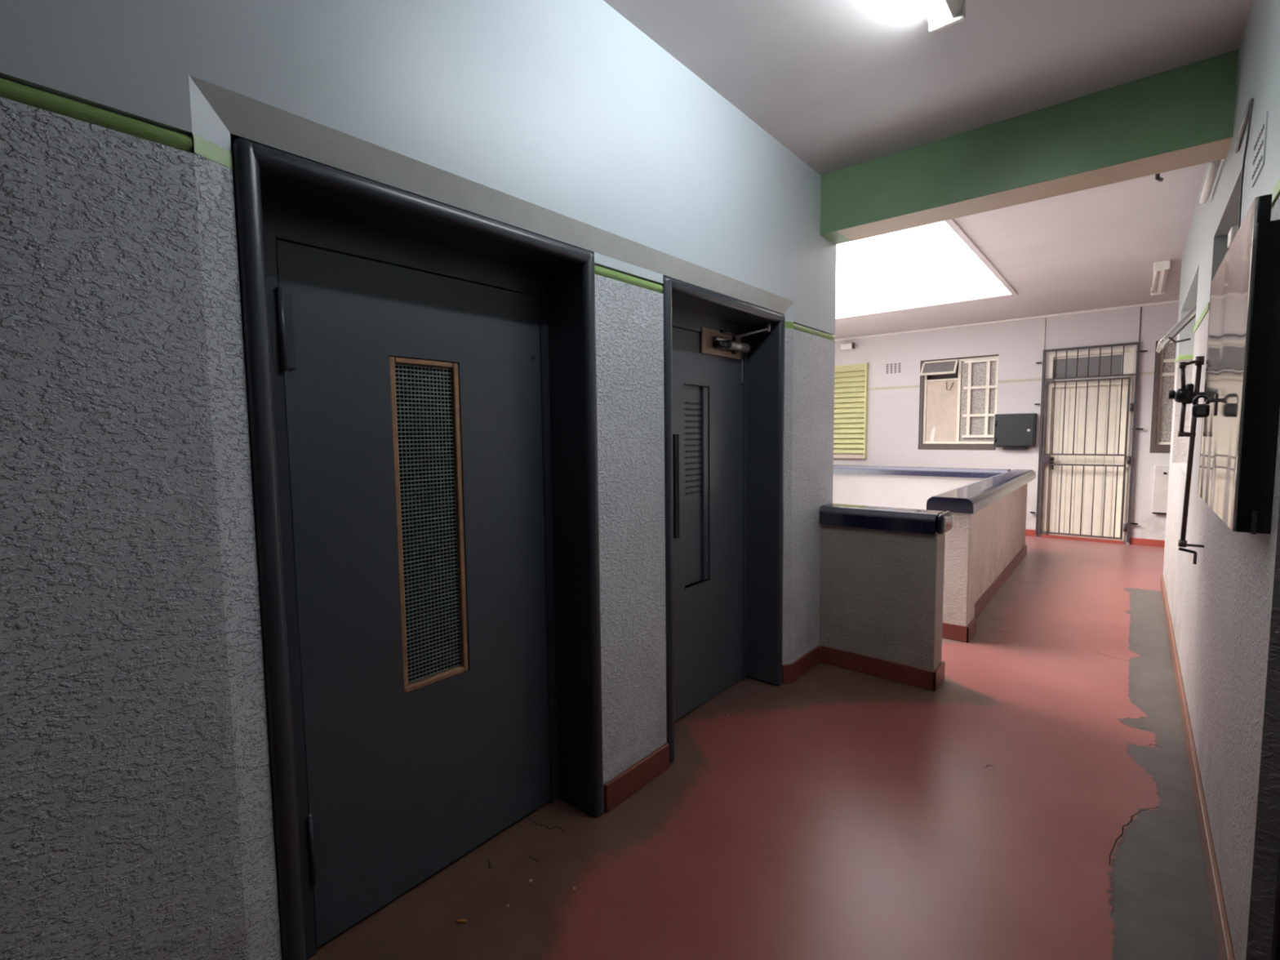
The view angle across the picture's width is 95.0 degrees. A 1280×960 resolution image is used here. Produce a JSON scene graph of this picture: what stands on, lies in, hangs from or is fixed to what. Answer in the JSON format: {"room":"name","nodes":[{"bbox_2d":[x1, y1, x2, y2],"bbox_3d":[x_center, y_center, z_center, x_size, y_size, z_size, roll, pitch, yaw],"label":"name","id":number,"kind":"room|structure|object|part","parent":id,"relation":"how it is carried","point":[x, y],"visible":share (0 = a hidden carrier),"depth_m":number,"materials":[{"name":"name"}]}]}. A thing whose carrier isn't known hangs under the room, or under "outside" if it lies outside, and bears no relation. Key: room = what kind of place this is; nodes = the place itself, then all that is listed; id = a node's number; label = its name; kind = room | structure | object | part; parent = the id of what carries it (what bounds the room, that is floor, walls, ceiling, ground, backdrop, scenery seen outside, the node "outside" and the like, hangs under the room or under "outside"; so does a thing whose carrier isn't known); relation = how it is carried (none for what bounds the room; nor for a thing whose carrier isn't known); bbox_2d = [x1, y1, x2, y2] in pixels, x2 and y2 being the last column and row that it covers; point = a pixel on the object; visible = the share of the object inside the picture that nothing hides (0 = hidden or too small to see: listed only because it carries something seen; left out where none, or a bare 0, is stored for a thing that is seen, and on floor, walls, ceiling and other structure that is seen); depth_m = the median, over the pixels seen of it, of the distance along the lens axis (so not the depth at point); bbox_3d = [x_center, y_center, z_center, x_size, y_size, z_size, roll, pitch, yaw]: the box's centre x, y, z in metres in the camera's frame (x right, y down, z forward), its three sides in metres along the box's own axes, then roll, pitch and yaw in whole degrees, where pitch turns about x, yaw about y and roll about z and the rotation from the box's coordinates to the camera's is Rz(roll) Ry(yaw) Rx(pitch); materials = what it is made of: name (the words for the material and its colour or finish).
{"room":"apartment building corridor","nodes":[
{"label":"apartment building corridor","id":0,"kind":"room"},
{"bbox_2d":[0,0,836,959],"bbox_3d":[-1.166,-0.134,1.506,0.670,3.060,6.810,3,6,40],"label":"wall","id":1,"kind":"structure","parent":0,"point":[136,820],"depth_m":1.28,"materials":[{"name":"paint"}]},
{"bbox_2d":[231,137,604,959],"bbox_3d":[-0.612,0.274,1.890,0.257,2.174,1.143,3,6,40],"label":"door","id":2,"kind":"structure","parent":1,"relation":"in","point":[420,372],"depth_m":1.88,"materials":[{"name":"grey metal"}]},
{"bbox_2d":[0,77,835,340],"bbox_3d":[-0.935,-0.706,1.260,0.051,0.037,6.808,3,6,40],"label":"trim","id":3,"kind":"structure","parent":1,"relation":"attached to","point":[10,90],"depth_m":1.16,"materials":[{"name":"green paint"}]},
{"bbox_2d":[604,644,820,813],"bbox_3d":[-0.966,1.355,1.329,0.046,0.115,6.600,3,6,40],"label":"baseboard","id":4,"kind":"structure","parent":1,"relation":"attached to","point":[621,787],"depth_m":2.52,"materials":[{"name":"red paint"}]},
{"bbox_2d":[659,276,785,764],"bbox_3d":[0.373,0.171,3.081,0.292,2.174,1.120,3,6,40],"label":"door","id":5,"kind":"structure","parent":1,"relation":"in","point":[724,437],"depth_m":3.28,"materials":[{"name":"grey metal"}]},
{"bbox_3d":[0.182,0.032,2.957,0.018,0.525,0.036,3,6,40],"label":"pull handle","id":6,"kind":"part","parent":5,"relation":"part of","materials":[{"name":"black metal"}]},
{"bbox_2d":[684,383,710,589],"bbox_3d":[0.282,0.031,3.138,0.068,1.071,0.244,3,6,40],"label":"grille","id":7,"kind":"object","parent":5,"relation":"attached to","point":[697,399],"depth_m":3.15,"materials":[{"name":"grey metal"}]},
{"bbox_3d":[0.591,-0.619,3.384,0.011,0.153,0.011,-3,5,-27],"label":"release cord","id":8,"kind":"part","parent":5,"relation":"part of","materials":[{"name":"silver metal"}]},
{"bbox_3d":[0.551,-0.828,3.212,0.391,0.095,0.099,-4,6,-37],"label":"closer arm","id":9,"kind":"part","parent":5,"relation":"part of","materials":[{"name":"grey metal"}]},
{"bbox_2d":[820,48,1238,244],"bbox_3d":[1.873,-1.652,3.108,1.790,0.349,0.258,3,6,40],"label":"beam","id":10,"kind":"structure","parent":1,"relation":"attached to","point":[1183,117],"depth_m":2.87,"materials":[{"name":"green paint"}]},
{"bbox_2d":[307,535,1219,959],"bbox_3d":[0.928,1.285,3.986,8.400,0.201,13.100,3,6,40],"label":"floor","id":11,"kind":"structure","parent":0,"point":[1037,803],"depth_m":2.23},
{"bbox_2d":[455,919,466,922],"bbox_3d":[-0.553,1.365,1.813,0.032,0.008,0.008,-1,4,2],"label":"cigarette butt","id":12,"kind":"object","parent":11,"relation":"on","point":[457,920],"visible":1,"depth_m":1.81,"materials":[{"name":"paper"}]},
{"bbox_2d":[819,503,952,691],"bbox_3d":[1.509,0.688,3.650,0.730,1.030,0.235,3,6,40],"label":"wall","id":13,"kind":"structure","parent":0,"point":[882,568],"depth_m":3.55,"materials":[{"name":"paint"}]},
{"bbox_3d":[1.511,1.144,3.687,0.692,0.115,0.216,3,6,40],"label":"skirting","id":14,"kind":"part","parent":13,"relation":"part of","materials":[{"name":"red paint"}]},
{"bbox_2d":[603,0,1251,339],"bbox_3d":[0.893,-1.940,3.736,8.400,0.150,13.100,3,6,40],"label":"ceiling","id":15,"kind":"structure","parent":0,"point":[840,84],"depth_m":2.65,"materials":[{"name":"paint"}]},
{"bbox_2d":[917,0,965,34],"bbox_3d":[0.731,-1.661,1.679,0.120,0.085,1.232,3,6,40],"label":"ceiling light","id":16,"kind":"object","parent":15,"relation":"attached to","point":[946,13],"visible":1,"depth_m":2.10,"materials":[{"name":"white plastic"}]},
{"bbox_2d":[945,218,1017,295],"bbox_3d":[3.031,-2.014,5.228,0.045,0.020,4.140,3,6,40],"label":"trim","id":17,"kind":"structure","parent":15,"relation":"attached to","point":[953,224],"depth_m":5.17,"materials":[{"name":"paint"}]},
{"bbox_2d":[1150,260,1170,295],"bbox_3d":[5.363,-2.071,6.048,0.120,0.085,1.332,3,6,40],"label":"ceiling light","id":18,"kind":"object","parent":15,"relation":"attached to","point":[1161,268],"visible":1,"depth_m":5.88,"materials":[{"name":"white plastic"}]},
{"bbox_2d":[832,464,1035,643],"bbox_3d":[1.651,0.615,7.164,4.962,1.430,3.808,3,6,40],"label":"wall","id":19,"kind":"structure","parent":0,"point":[984,544],"depth_m":5.51,"materials":[{"name":"paint"}]},
{"bbox_3d":[3.442,0.968,5.679,0.271,0.115,3.790,3,6,40],"label":"skirting","id":20,"kind":"part","parent":19,"relation":"part of","materials":[{"name":"red paint"}]},
{"bbox_2d":[833,302,1178,544],"bbox_3d":[5.066,-0.792,8.772,8.400,3.110,0.200,3,6,40],"label":"wall","id":21,"kind":"structure","parent":0,"point":[893,415],"depth_m":8.37,"materials":[{"name":"paint"}]},
{"bbox_2d":[840,342,854,350],"bbox_3d":[3.468,-2.223,9.769,0.215,0.105,0.150,3,6,40],"label":"wall lamp","id":22,"kind":"object","parent":21,"relation":"attached to","point":[848,346],"visible":1,"depth_m":9.71,"materials":[{"name":"white plastic"}]},
{"bbox_2d":[833,362,868,458],"bbox_3d":[3.452,-1.153,9.912,0.755,1.570,0.095,3,6,40],"label":"shutter","id":23,"kind":"object","parent":21,"relation":"attached to","point":[851,381],"visible":0.59,"depth_m":9.82,"materials":[{"name":"paint"}]},
{"bbox_2d":[884,361,902,374],"bbox_3d":[4.060,-1.792,9.401,0.260,0.180,0.006,3,6,40],"label":"air vent","id":24,"kind":"object","parent":21,"relation":"in","point":[891,367],"visible":1,"depth_m":9.40,"materials":[{"name":"brown paint"}]},
{"bbox_2d":[917,354,998,449],"bbox_3d":[4.788,-1.151,8.858,1.055,1.380,0.300,3,6,40],"label":"window","id":25,"kind":"structure","parent":21,"relation":"in","point":[958,413],"depth_m":8.86,"materials":[{"name":"beige glass"}]},
{"bbox_3d":[4.555,-1.715,8.930,0.490,0.270,0.024,3,-32,40],"label":"vent sash","id":26,"kind":"part","parent":25,"relation":"part of","materials":[{"name":"beige paint"}]},
{"bbox_3d":[4.662,-1.060,9.060,0.438,0.930,0.005,3,6,40],"label":"pane","id":27,"kind":"part","parent":25,"relation":"part of","materials":[{"name":"glass"}]},
{"bbox_3d":[5.034,-1.178,8.736,0.453,1.207,0.005,3,6,40],"label":"pane","id":28,"kind":"part","parent":25,"relation":"part of","materials":[{"name":"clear glass"}]},
{"bbox_2d":[834,299,1178,341],"bbox_3d":[4.978,-2.288,8.571,8.400,0.030,0.022,3,6,40],"label":"trim","id":29,"kind":"structure","parent":21,"relation":"attached to","point":[1175,300],"depth_m":8.24,"materials":[{"name":"white wood"}]},
{"bbox_2d":[867,371,1154,390],"bbox_3d":[5.123,-1.425,8.535,3.560,0.036,0.005,3,6,40],"label":"trim","id":30,"kind":"structure","parent":21,"relation":"attached to","point":[1147,372],"depth_m":8.43,"materials":[{"name":"green paint"}]},
{"bbox_2d":[993,413,1036,449],"bbox_3d":[5.331,-0.686,8.336,0.495,0.510,0.138,3,6,40],"label":"meter box","id":31,"kind":"object","parent":21,"relation":"attached to","point":[1011,431],"visible":1,"depth_m":8.29,"materials":[{"name":"black metal"}]},
{"bbox_2d":[1043,317,1045,349],"bbox_3d":[5.580,-2.018,8.084,0.016,0.430,0.016,3,6,40],"label":"conduit","id":32,"kind":"object","parent":21,"relation":"attached to","point":[1045,317],"visible":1,"depth_m":8.08,"materials":[{"name":"grey plastic"}]},
{"bbox_2d":[1040,346,1134,543],"bbox_3d":[6.035,-0.454,7.929,0.905,2.545,0.180,3,6,40],"label":"door","id":33,"kind":"structure","parent":21,"relation":"in","point":[1129,353],"depth_m":7.93,"materials":[{"name":"beige paint"}]},
{"bbox_3d":[5.777,-0.230,8.154,0.120,0.170,0.056,3,6,40],"label":"handle","id":34,"kind":"part","parent":33,"relation":"part of","materials":[{"name":"grey metal"}]},
{"bbox_3d":[6.053,-1.514,7.882,0.805,0.325,0.010,3,6,40],"label":"fanlight pane","id":35,"kind":"part","parent":33,"relation":"part of","materials":[{"name":"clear glass"}]},
{"bbox_2d":[1030,342,1147,542],"bbox_3d":[5.970,-0.490,7.861,1.170,2.570,0.063,3,6,40],"label":"security gate","id":36,"kind":"object","parent":21,"relation":"attached to","point":[1042,459],"visible":1,"depth_m":7.80,"materials":[{"name":"grey metal"}]},
{"bbox_3d":[5.585,-0.510,8.171,0.030,2.570,0.025,3,6,40],"label":"post","id":37,"kind":"part","parent":36,"relation":"part of","materials":[{"name":"grey metal"}]},
{"bbox_3d":[5.953,-0.288,7.879,0.903,2.105,0.025,3,6,40],"label":"gate frame","id":38,"kind":"part","parent":36,"relation":"part of","materials":[{"name":"grey metal"}]},
{"bbox_3d":[5.954,-1.367,7.785,0.960,0.020,0.025,3,6,40],"label":"transom rail","id":39,"kind":"part","parent":36,"relation":"part of","materials":[{"name":"grey metal"}]},
{"bbox_3d":[5.949,-1.756,7.755,0.960,0.030,0.025,3,6,40],"label":"rail","id":40,"kind":"part","parent":36,"relation":"part of","materials":[{"name":"grey metal"}]},
{"bbox_3d":[6.342,-0.469,7.534,0.030,2.570,0.025,3,6,40],"label":"post","id":41,"kind":"part","parent":36,"relation":"part of","materials":[{"name":"grey metal"}]},
{"bbox_2d":[1025,528,1164,547],"bbox_3d":[5.013,0.721,8.807,8.400,0.090,0.015,3,6,40],"label":"baseboard","id":42,"kind":"structure","parent":21,"relation":"attached to","point":[1137,541],"depth_m":7.56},
{"bbox_2d":[1138,306,1142,341],"bbox_3d":[6.349,-1.976,7.438,0.010,0.430,0.010,3,6,40],"label":"conduit","id":43,"kind":"object","parent":21,"relation":"attached to","point":[1140,307],"visible":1,"depth_m":7.44,"materials":[{"name":"grey metal"}]},
{"bbox_2d":[1151,465,1168,514],"bbox_3d":[6.600,0.124,7.386,0.195,0.615,0.058,3,6,40],"label":"electrical box","id":44,"kind":"object","parent":21,"relation":"attached to","point":[1161,473],"depth_m":7.39,"materials":[{"name":"white metal"}]},
{"bbox_2d":[1149,339,1177,453],"bbox_3d":[6.919,-1.032,7.150,1.000,1.400,0.172,3,6,40],"label":"window","id":45,"kind":"structure","parent":21,"relation":"in","point":[1164,366],"depth_m":7.39,"materials":[{"name":"grey glass"}]},
{"bbox_3d":[6.938,-1.081,7.131,0.888,1.238,0.010,3,6,40],"label":"pane","id":46,"kind":"part","parent":45,"relation":"part of","materials":[{"name":"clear glass"}]},
{"bbox_2d":[927,352,1164,439],"bbox_3d":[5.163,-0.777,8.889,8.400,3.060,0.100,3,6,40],"label":"window frame","id":47,"kind":"structure","parent":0,"point":[954,375],"depth_m":9.10,"materials":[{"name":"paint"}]},
{"bbox_2d":[1155,173,1163,182],"bbox_3d":[2.490,-1.465,2.814,0.074,0.049,0.023,-4,6,-37],"label":"wall hook","id":48,"kind":"object","parent":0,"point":[1157,177],"visible":0.77,"depth_m":2.81,"materials":[{"name":"grey metal"}]},
{"bbox_2d":[1163,0,1279,959],"bbox_3d":[2.466,-0.134,0.856,2.140,3.080,10.500,3,6,40],"label":"wall","id":49,"kind":"structure","parent":0,"point":[1224,606],"depth_m":1.90,"materials":[{"name":"paint"}]},
{"bbox_2d":[1155,304,1196,352],"bbox_3d":[4.118,-0.750,4.419,0.347,1.320,1.900,3,6,40],"label":"window","id":50,"kind":"structure","parent":49,"relation":"in","point":[1170,336],"depth_m":4.35,"materials":[{"name":"white metal"}]},
{"bbox_2d":[1168,355,1204,564],"bbox_3d":[2.488,-0.083,2.666,0.150,0.938,0.080,3,6,40],"label":"rod","id":51,"kind":"object","parent":49,"relation":"attached to","point":[1185,395],"visible":0.98,"depth_m":2.65,"materials":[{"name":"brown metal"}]},
{"bbox_3d":[2.497,-0.126,2.655,0.018,0.816,0.061,1,5,17],"label":"rod","id":52,"kind":"part","parent":51,"relation":"part of","materials":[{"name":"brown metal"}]},
{"bbox_3d":[2.530,0.332,2.693,0.087,0.105,0.030,3,6,40],"label":"crank handle","id":53,"kind":"part","parent":51,"relation":"part of","materials":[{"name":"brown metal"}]},
{"bbox_2d":[1160,573,1235,959],"bbox_3d":[3.259,1.142,3.558,0.016,0.100,5.530,3,6,40],"label":"baseboard","id":54,"kind":"structure","parent":49,"relation":"attached to","point":[1224,940],"depth_m":2.14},
{"bbox_2d":[1199,160,1221,204],"bbox_3d":[2.830,-1.481,2.912,0.035,0.036,0.620,3,6,40],"label":"fluorescent ceiling light","id":55,"kind":"object","parent":49,"relation":"attached to","point":[1213,168],"visible":0.84,"depth_m":2.87,"materials":[{"name":"white plastic"}]},
{"bbox_2d":[1174,177,1279,364],"bbox_3d":[3.317,-0.915,3.330,0.206,0.036,5.530,3,6,40],"label":"trim","id":56,"kind":"structure","parent":49,"relation":"attached to","point":[1276,191],"depth_m":3.07,"materials":[{"name":"paint"}]},
{"bbox_2d":[1226,225,1238,248],"bbox_3d":[2.621,-0.552,2.506,0.160,1.255,1.070,3,6,40],"label":"window","id":57,"kind":"structure","parent":49,"relation":"in","point":[1233,230],"depth_m":2.62,"materials":[{"name":"white glass"}]},
{"bbox_2d":[1191,194,1279,534],"bbox_3d":[1.812,-0.306,1.825,0.121,0.807,1.064,3,6,40],"label":"upper cabinet","id":58,"kind":"object","parent":49,"relation":"attached to","point":[1240,410],"visible":1,"depth_m":1.44,"materials":[{"name":"black metal"}]},
{"bbox_3d":[1.813,-0.308,1.828,0.006,0.805,1.058,3,6,40],"label":"panel","id":59,"kind":"part","parent":58,"relation":"part of","materials":[{"name":"beige"}]},
{"bbox_2d":[1233,98,1253,153],"bbox_3d":[2.178,-1.272,2.116,0.014,0.054,0.362,3,6,40],"label":"cable","id":60,"kind":"object","parent":49,"relation":"attached to","point":[1246,117],"visible":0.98,"depth_m":2.12,"materials":[{"name":"plastic"}]},
{"bbox_2d":[1237,97,1253,231],"bbox_3d":[2.102,-0.935,2.046,0.006,0.702,0.156,3,6,40],"label":"cable","id":61,"kind":"object","parent":49,"relation":"attached to","point":[1251,99],"visible":0.72,"depth_m":2.07,"materials":[{"name":"black plastic"}]},
{"bbox_2d":[1251,111,1267,186],"bbox_3d":[1.920,-1.020,1.818,0.006,0.150,0.220,3,6,40],"label":"air vent","id":62,"kind":"object","parent":49,"relation":"in","point":[1260,146],"visible":1,"depth_m":1.79,"materials":[{"name":"paint"}]},
{"bbox_2d":[1271,846,1279,959],"bbox_3d":[1.236,0.368,0.903,0.160,2.100,1.020,3,6,40],"label":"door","id":63,"kind":"structure","parent":49,"relation":"in","point":[1275,953],"depth_m":1.37,"materials":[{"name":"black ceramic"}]}
]}

